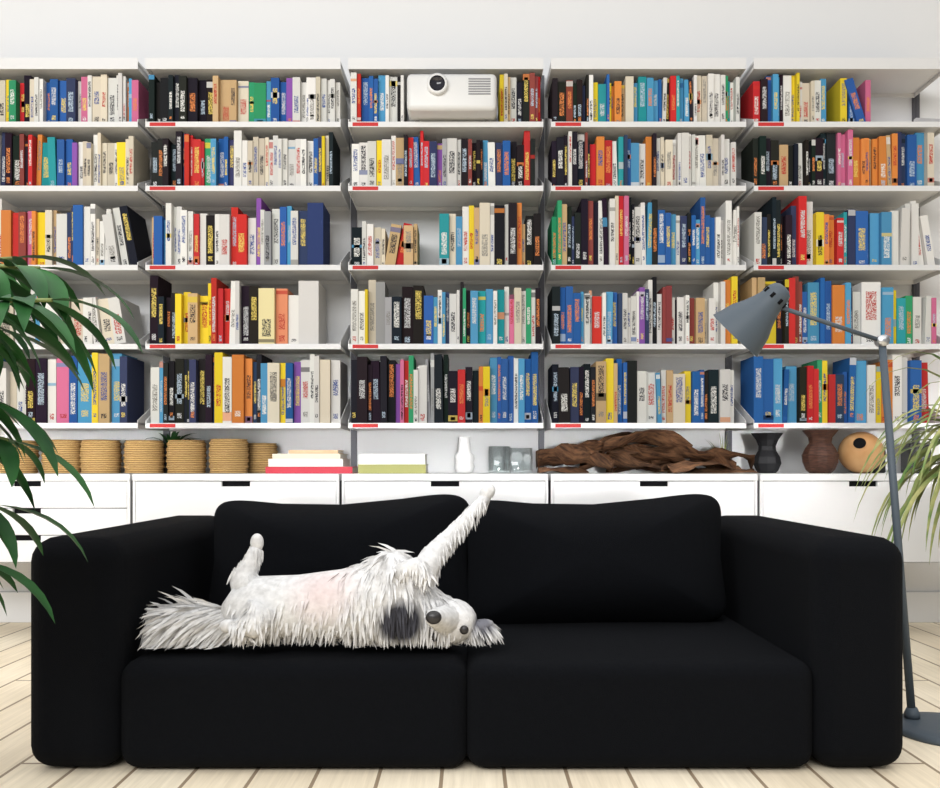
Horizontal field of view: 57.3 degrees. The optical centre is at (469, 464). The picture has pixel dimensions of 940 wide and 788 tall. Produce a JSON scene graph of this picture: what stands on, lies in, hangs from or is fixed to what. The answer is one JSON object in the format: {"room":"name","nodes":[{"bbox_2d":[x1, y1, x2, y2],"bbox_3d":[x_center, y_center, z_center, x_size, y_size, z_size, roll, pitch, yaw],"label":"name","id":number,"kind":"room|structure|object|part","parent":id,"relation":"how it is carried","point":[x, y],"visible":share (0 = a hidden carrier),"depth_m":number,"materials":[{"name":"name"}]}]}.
{"room":"living room","nodes":[
{"label":"living room","id":0,"kind":"room"},
{"bbox_2d":[0,0,939,590],"bbox_3d":[0.000,-0.883,4.260,14.000,3.300,0.120,0,0,0],"label":"wall","id":1,"kind":"structure","parent":0,"point":[140,29],"depth_m":4.20,"materials":[{"name":"white paint"}]},
{"bbox_2d":[0,58,939,472],"bbox_3d":[-0.109,-0.713,4.032,4.588,2.360,0.334,0,0,0],"label":"shelving unit","id":2,"kind":"object","parent":1,"relation":"attached to","point":[889,77],"visible":0.69,"depth_m":3.96,"materials":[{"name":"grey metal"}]},
{"bbox_2d":[0,473,149,561],"bbox_3d":[-1.933,0.233,3.955,0.900,0.388,0.419,0,0,0],"label":"drawer cabinet","id":3,"kind":"object","parent":2,"relation":"attached to","point":[63,499],"visible":0.6,"depth_m":3.75,"materials":[{"name":"white wood"}]},
{"bbox_2d":[0,440,39,472],"bbox_3d":[-2.067,-0.037,3.930,0.183,0.149,0.183,0,0,0],"label":"wicker basket","id":4,"kind":"object","parent":3,"relation":"on","point":[28,466],"visible":0.33,"depth_m":3.88,"materials":[{"name":"beige wicker"}]},
{"bbox_2d":[41,440,81,472],"bbox_3d":[-1.860,-0.038,3.930,0.183,0.151,0.183,0,0,0],"label":"wicker basket","id":5,"kind":"object","parent":3,"relation":"on","point":[68,450],"visible":0.6,"depth_m":3.86,"materials":[{"name":"beige wicker"}]},
{"bbox_2d":[79,440,122,472],"bbox_3d":[-1.686,-0.038,3.930,0.183,0.150,0.183,0,0,0],"label":"wicker basket","id":6,"kind":"object","parent":3,"relation":"on","point":[97,456],"visible":0.98,"depth_m":3.86,"materials":[{"name":"beige wicker"}]},
{"bbox_2d":[123,440,164,472],"bbox_3d":[-1.488,-0.037,3.930,0.183,0.149,0.183,0,0,0],"label":"wicker basket","id":7,"kind":"object","parent":3,"relation":"on","point":[140,456],"visible":1,"depth_m":3.86,"materials":[{"name":"beige wicker"}]},
{"bbox_2d":[132,473,348,522],"bbox_3d":[-1.021,0.233,3.955,0.900,0.388,0.419,0,0,0],"label":"drawer cabinet","id":8,"kind":"object","parent":2,"relation":"attached to","point":[155,495],"visible":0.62,"depth_m":3.75,"materials":[{"name":"white wood"}]},
{"bbox_2d":[145,431,198,472],"bbox_3d":[-1.417,-0.061,4.095,0.276,0.196,0.122,0,0,0],"label":"potted plant","id":9,"kind":"object","parent":8,"relation":"on","point":[174,436],"visible":0.27,"depth_m":4.07,"materials":[{"name":"green plant"}]},
{"bbox_3d":[-1.420,-0.013,4.095,0.122,0.100,0.122,0,0,0],"label":"pot","id":10,"kind":"part","parent":9,"relation":"part of","materials":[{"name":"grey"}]},
{"bbox_2d":[166,440,206,472],"bbox_3d":[-1.295,-0.037,3.930,0.183,0.150,0.183,0,0,0],"label":"wicker basket","id":11,"kind":"object","parent":8,"relation":"on","point":[183,456],"visible":1,"depth_m":3.86,"materials":[{"name":"beige wicker"}]},
{"bbox_2d":[208,439,248,472],"bbox_3d":[-1.102,-0.040,3.930,0.183,0.155,0.183,0,0,0],"label":"wicker basket","id":12,"kind":"object","parent":8,"relation":"on","point":[225,455],"visible":1,"depth_m":3.86,"materials":[{"name":"beige wicker"}]},
{"bbox_2d":[248,443,277,472],"bbox_3d":[-0.985,-0.033,4.075,0.151,0.140,0.151,0,0,0],"label":"wicker basket","id":13,"kind":"object","parent":8,"relation":"on","point":[259,453],"visible":0.69,"depth_m":4.01,"materials":[{"name":"beige wicker"}]},
{"bbox_2d":[265,450,357,472],"bbox_3d":[-0.713,-0.014,3.950,0.385,0.104,0.290,0,0,0],"label":"book stack","id":14,"kind":"object","parent":8,"relation":"on","point":[295,461],"visible":0.98,"depth_m":3.81,"materials":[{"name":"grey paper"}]},
{"bbox_2d":[342,473,547,505],"bbox_3d":[-0.109,0.233,3.955,0.900,0.388,0.419,0,0,0],"label":"drawer cabinet","id":15,"kind":"object","parent":2,"relation":"attached to","point":[356,487],"visible":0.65,"depth_m":3.75,"materials":[{"name":"white wood"}]},
{"bbox_2d":[358,454,428,472],"bbox_3d":[-0.345,-0.006,3.924,0.300,0.087,0.240,0,0,0],"label":"book stack","id":16,"kind":"object","parent":15,"relation":"on","point":[368,463],"visible":1,"depth_m":3.81,"materials":[{"name":"grey paper"}]},
{"bbox_2d":[455,437,474,472],"bbox_3d":[-0.025,-0.045,3.940,0.092,0.165,0.092,0,0,0],"label":"ceramic vase","id":17,"kind":"object","parent":15,"relation":"on","point":[464,459],"visible":1,"depth_m":3.91,"materials":[{"name":"white ceramic"}]},
{"bbox_2d":[488,446,509,470],"bbox_3d":[0.137,-0.025,3.998,0.102,0.125,0.058,0,0,0],"label":"glass vase","id":18,"kind":"object","parent":15,"relation":"on","point":[488,446],"visible":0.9,"depth_m":3.99,"materials":[{"name":"clear glass"}]},
{"bbox_2d":[509,448,532,470],"bbox_3d":[0.231,-0.020,3.931,0.110,0.115,0.066,0,0,0],"label":"glass vase","id":19,"kind":"object","parent":15,"relation":"on","point":[509,448],"visible":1,"depth_m":3.92,"materials":[{"name":"clear glass"}]},
{"bbox_2d":[407,73,496,121],"bbox_3d":[-0.080,-1.633,3.945,0.396,0.175,0.391,0,0,0],"label":"projector","id":20,"kind":"object","parent":2,"relation":"on","point":[436,97],"visible":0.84,"depth_m":3.77,"materials":[{"name":"white plastic"}]},
{"bbox_2d":[0,72,936,422],"bbox_3d":[-0.124,-0.984,4.023,4.478,1.588,0.283,0,0,0],"label":"books","id":21,"kind":"object","parent":2,"relation":"on","point":[220,387],"visible":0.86,"depth_m":3.90,"materials":[{"name":"multicoloured paper"}]},
{"bbox_2d":[544,473,757,515],"bbox_3d":[0.803,0.233,3.955,0.900,0.388,0.419,0,0,0],"label":"drawer cabinet","id":22,"kind":"object","parent":2,"relation":"attached to","point":[735,493],"visible":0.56,"depth_m":3.75,"materials":[{"name":"white wood"}]},
{"bbox_2d":[536,430,757,472],"bbox_3d":[0.805,-0.060,3.970,0.990,0.193,0.359,0,0,0],"label":"driftwood","id":23,"kind":"object","parent":22,"relation":"on","point":[673,450],"visible":1,"depth_m":3.89,"materials":[{"name":"brown wood"}]},
{"bbox_2d":[700,434,730,458],"bbox_3d":[1.154,-0.061,4.099,0.169,0.196,0.118,0,0,0],"label":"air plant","id":24,"kind":"object","parent":22,"relation":"on","point":[719,434],"visible":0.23,"depth_m":4.07,"materials":[{"name":"green plant"}]},
{"bbox_2d":[743,473,939,561],"bbox_3d":[1.715,0.233,3.955,0.900,0.388,0.419,0,0,0],"label":"drawer cabinet","id":25,"kind":"object","parent":2,"relation":"attached to","point":[828,500],"visible":0.6,"depth_m":3.75,"materials":[{"name":"white wood"}]},
{"bbox_2d":[751,433,782,472],"bbox_3d":[1.392,-0.056,4.030,0.150,0.186,0.143,0,0,0],"label":"vase","id":26,"kind":"object","parent":25,"relation":"on","point":[767,459],"visible":0.95,"depth_m":3.99,"materials":[{"name":"black ceramic"}]},
{"bbox_2d":[802,430,838,472],"bbox_3d":[1.588,-0.060,3.900,0.160,0.195,0.160,0,0,0],"label":"wooden vase","id":27,"kind":"object","parent":25,"relation":"on","point":[820,455],"visible":1,"depth_m":3.85,"materials":[{"name":"brown wood"}]},
{"bbox_2d":[838,432,883,472],"bbox_3d":[1.795,-0.058,3.950,0.196,0.190,0.196,0,0,0],"label":"gourd","id":28,"kind":"object","parent":25,"relation":"on","point":[855,448],"visible":0.93,"depth_m":3.88,"materials":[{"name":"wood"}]},
{"bbox_2d":[868,446,885,472],"bbox_3d":[1.915,-0.025,4.096,0.085,0.125,0.108,0,0,-8],"label":"speaker","id":29,"kind":"object","parent":25,"relation":"on","point":[883,470],"visible":0.17,"depth_m":4.05},
{"bbox_2d":[901,443,930,472],"bbox_3d":[2.115,-0.033,4.076,0.100,0.140,0.118,0,0,6],"label":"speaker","id":30,"kind":"object","parent":25,"relation":"on","point":[905,455],"visible":0.25,"depth_m":4.04},
{"bbox_2d":[0,591,939,622],"bbox_3d":[0.000,0.692,4.191,14.000,0.150,0.018,0,0,0],"label":"baseboard","id":31,"kind":"structure","parent":1,"relation":"attached to","point":[923,606],"depth_m":4.18,"materials":[{"name":"white paint"}]},
{"bbox_2d":[0,623,939,787],"bbox_3d":[0.000,0.817,-1.240,14.000,0.100,11.120,0,0,0],"label":"floor","id":32,"kind":"structure","parent":0,"point":[917,765],"depth_m":2.16,"materials":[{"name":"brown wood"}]},
{"bbox_2d":[0,255,142,622],"bbox_3d":[-1.122,0.130,1.712,0.828,1.274,0.774,0,0,-27],"label":"potted plant","id":33,"kind":"object","parent":32,"relation":"on","point":[49,288],"visible":1,"depth_m":1.72,"materials":[{"name":"green plant"}]},
{"bbox_2d":[31,494,902,766],"bbox_3d":[-0.008,0.430,2.638,2.202,0.674,1.032,0,0,0],"label":"sofa","id":34,"kind":"object","parent":32,"relation":"on","point":[669,631],"visible":0.78,"depth_m":2.14,"materials":[{"name":"black fabric"}]},
{"bbox_3d":[-0.991,0.472,2.638,0.237,0.582,1.032,0,0,0],"label":"arm","id":35,"kind":"part","parent":34,"relation":"part of","materials":[{"name":"black fabric"}]},
{"bbox_3d":[-0.442,0.625,2.545,0.873,0.273,0.833,0,0,0],"label":"seat","id":36,"kind":"part","parent":34,"relation":"part of","materials":[{"name":"black fabric"}]},
{"bbox_2d":[135,484,503,650],"bbox_3d":[-0.377,0.263,2.282,0.933,0.412,0.380,0,0,0],"label":"dog","id":37,"kind":"object","parent":34,"relation":"on","point":[392,598],"visible":1,"depth_m":2.19},
{"bbox_2d":[208,494,468,605],"bbox_3d":[-0.410,0.303,2.725,0.821,0.419,0.342,0,0,0],"label":"cushion","id":38,"kind":"object","parent":34,"relation":"on","point":[298,539],"depth_m":2.62,"materials":[{"name":"black fabric"}]},
{"bbox_2d":[467,494,726,623],"bbox_3d":[0.394,0.303,2.725,0.821,0.421,0.340,0,0,0],"label":"cushion","id":39,"kind":"object","parent":34,"relation":"on","point":[654,560],"depth_m":2.60,"materials":[{"name":"black fabric"}]},
{"bbox_3d":[0.425,0.625,2.545,0.873,0.273,0.833,0,0,0],"label":"seat","id":40,"kind":"part","parent":34,"relation":"part of","materials":[{"name":"black fabric"}]},
{"bbox_3d":[0.975,0.472,2.638,0.237,0.582,1.032,0,0,0],"label":"arm","id":41,"kind":"part","parent":34,"relation":"part of","materials":[{"name":"black fabric"}]},
{"bbox_2d":[713,283,939,745],"bbox_3d":[1.136,0.115,2.541,0.800,1.303,0.304,0,0,18],"label":"floor lamp","id":42,"kind":"object","parent":32,"relation":"on","point":[751,320],"visible":0.97,"depth_m":2.52,"materials":[{"name":"grey metal"}]},
{"bbox_3d":[0.833,-0.429,2.581,0.212,0.215,0.180,0,0,0],"label":"lamp shade","id":43,"kind":"part","parent":42,"relation":"part of","materials":[{"name":"grey metal"}]},
{"bbox_3d":[1.047,-0.419,2.530,0.333,0.121,0.013,0,0,0],"label":"arm","id":44,"kind":"part","parent":42,"relation":"part of","materials":[{"name":"grey metal"}]},
{"bbox_2d":[854,351,939,563],"bbox_3d":[1.723,0.176,3.095,0.610,1.181,0.753,0,0,32],"label":"potted plant","id":45,"kind":"object","parent":32,"relation":"on","point":[925,476],"visible":0.84,"depth_m":3.10,"materials":[{"name":"green plant"}]}
]}

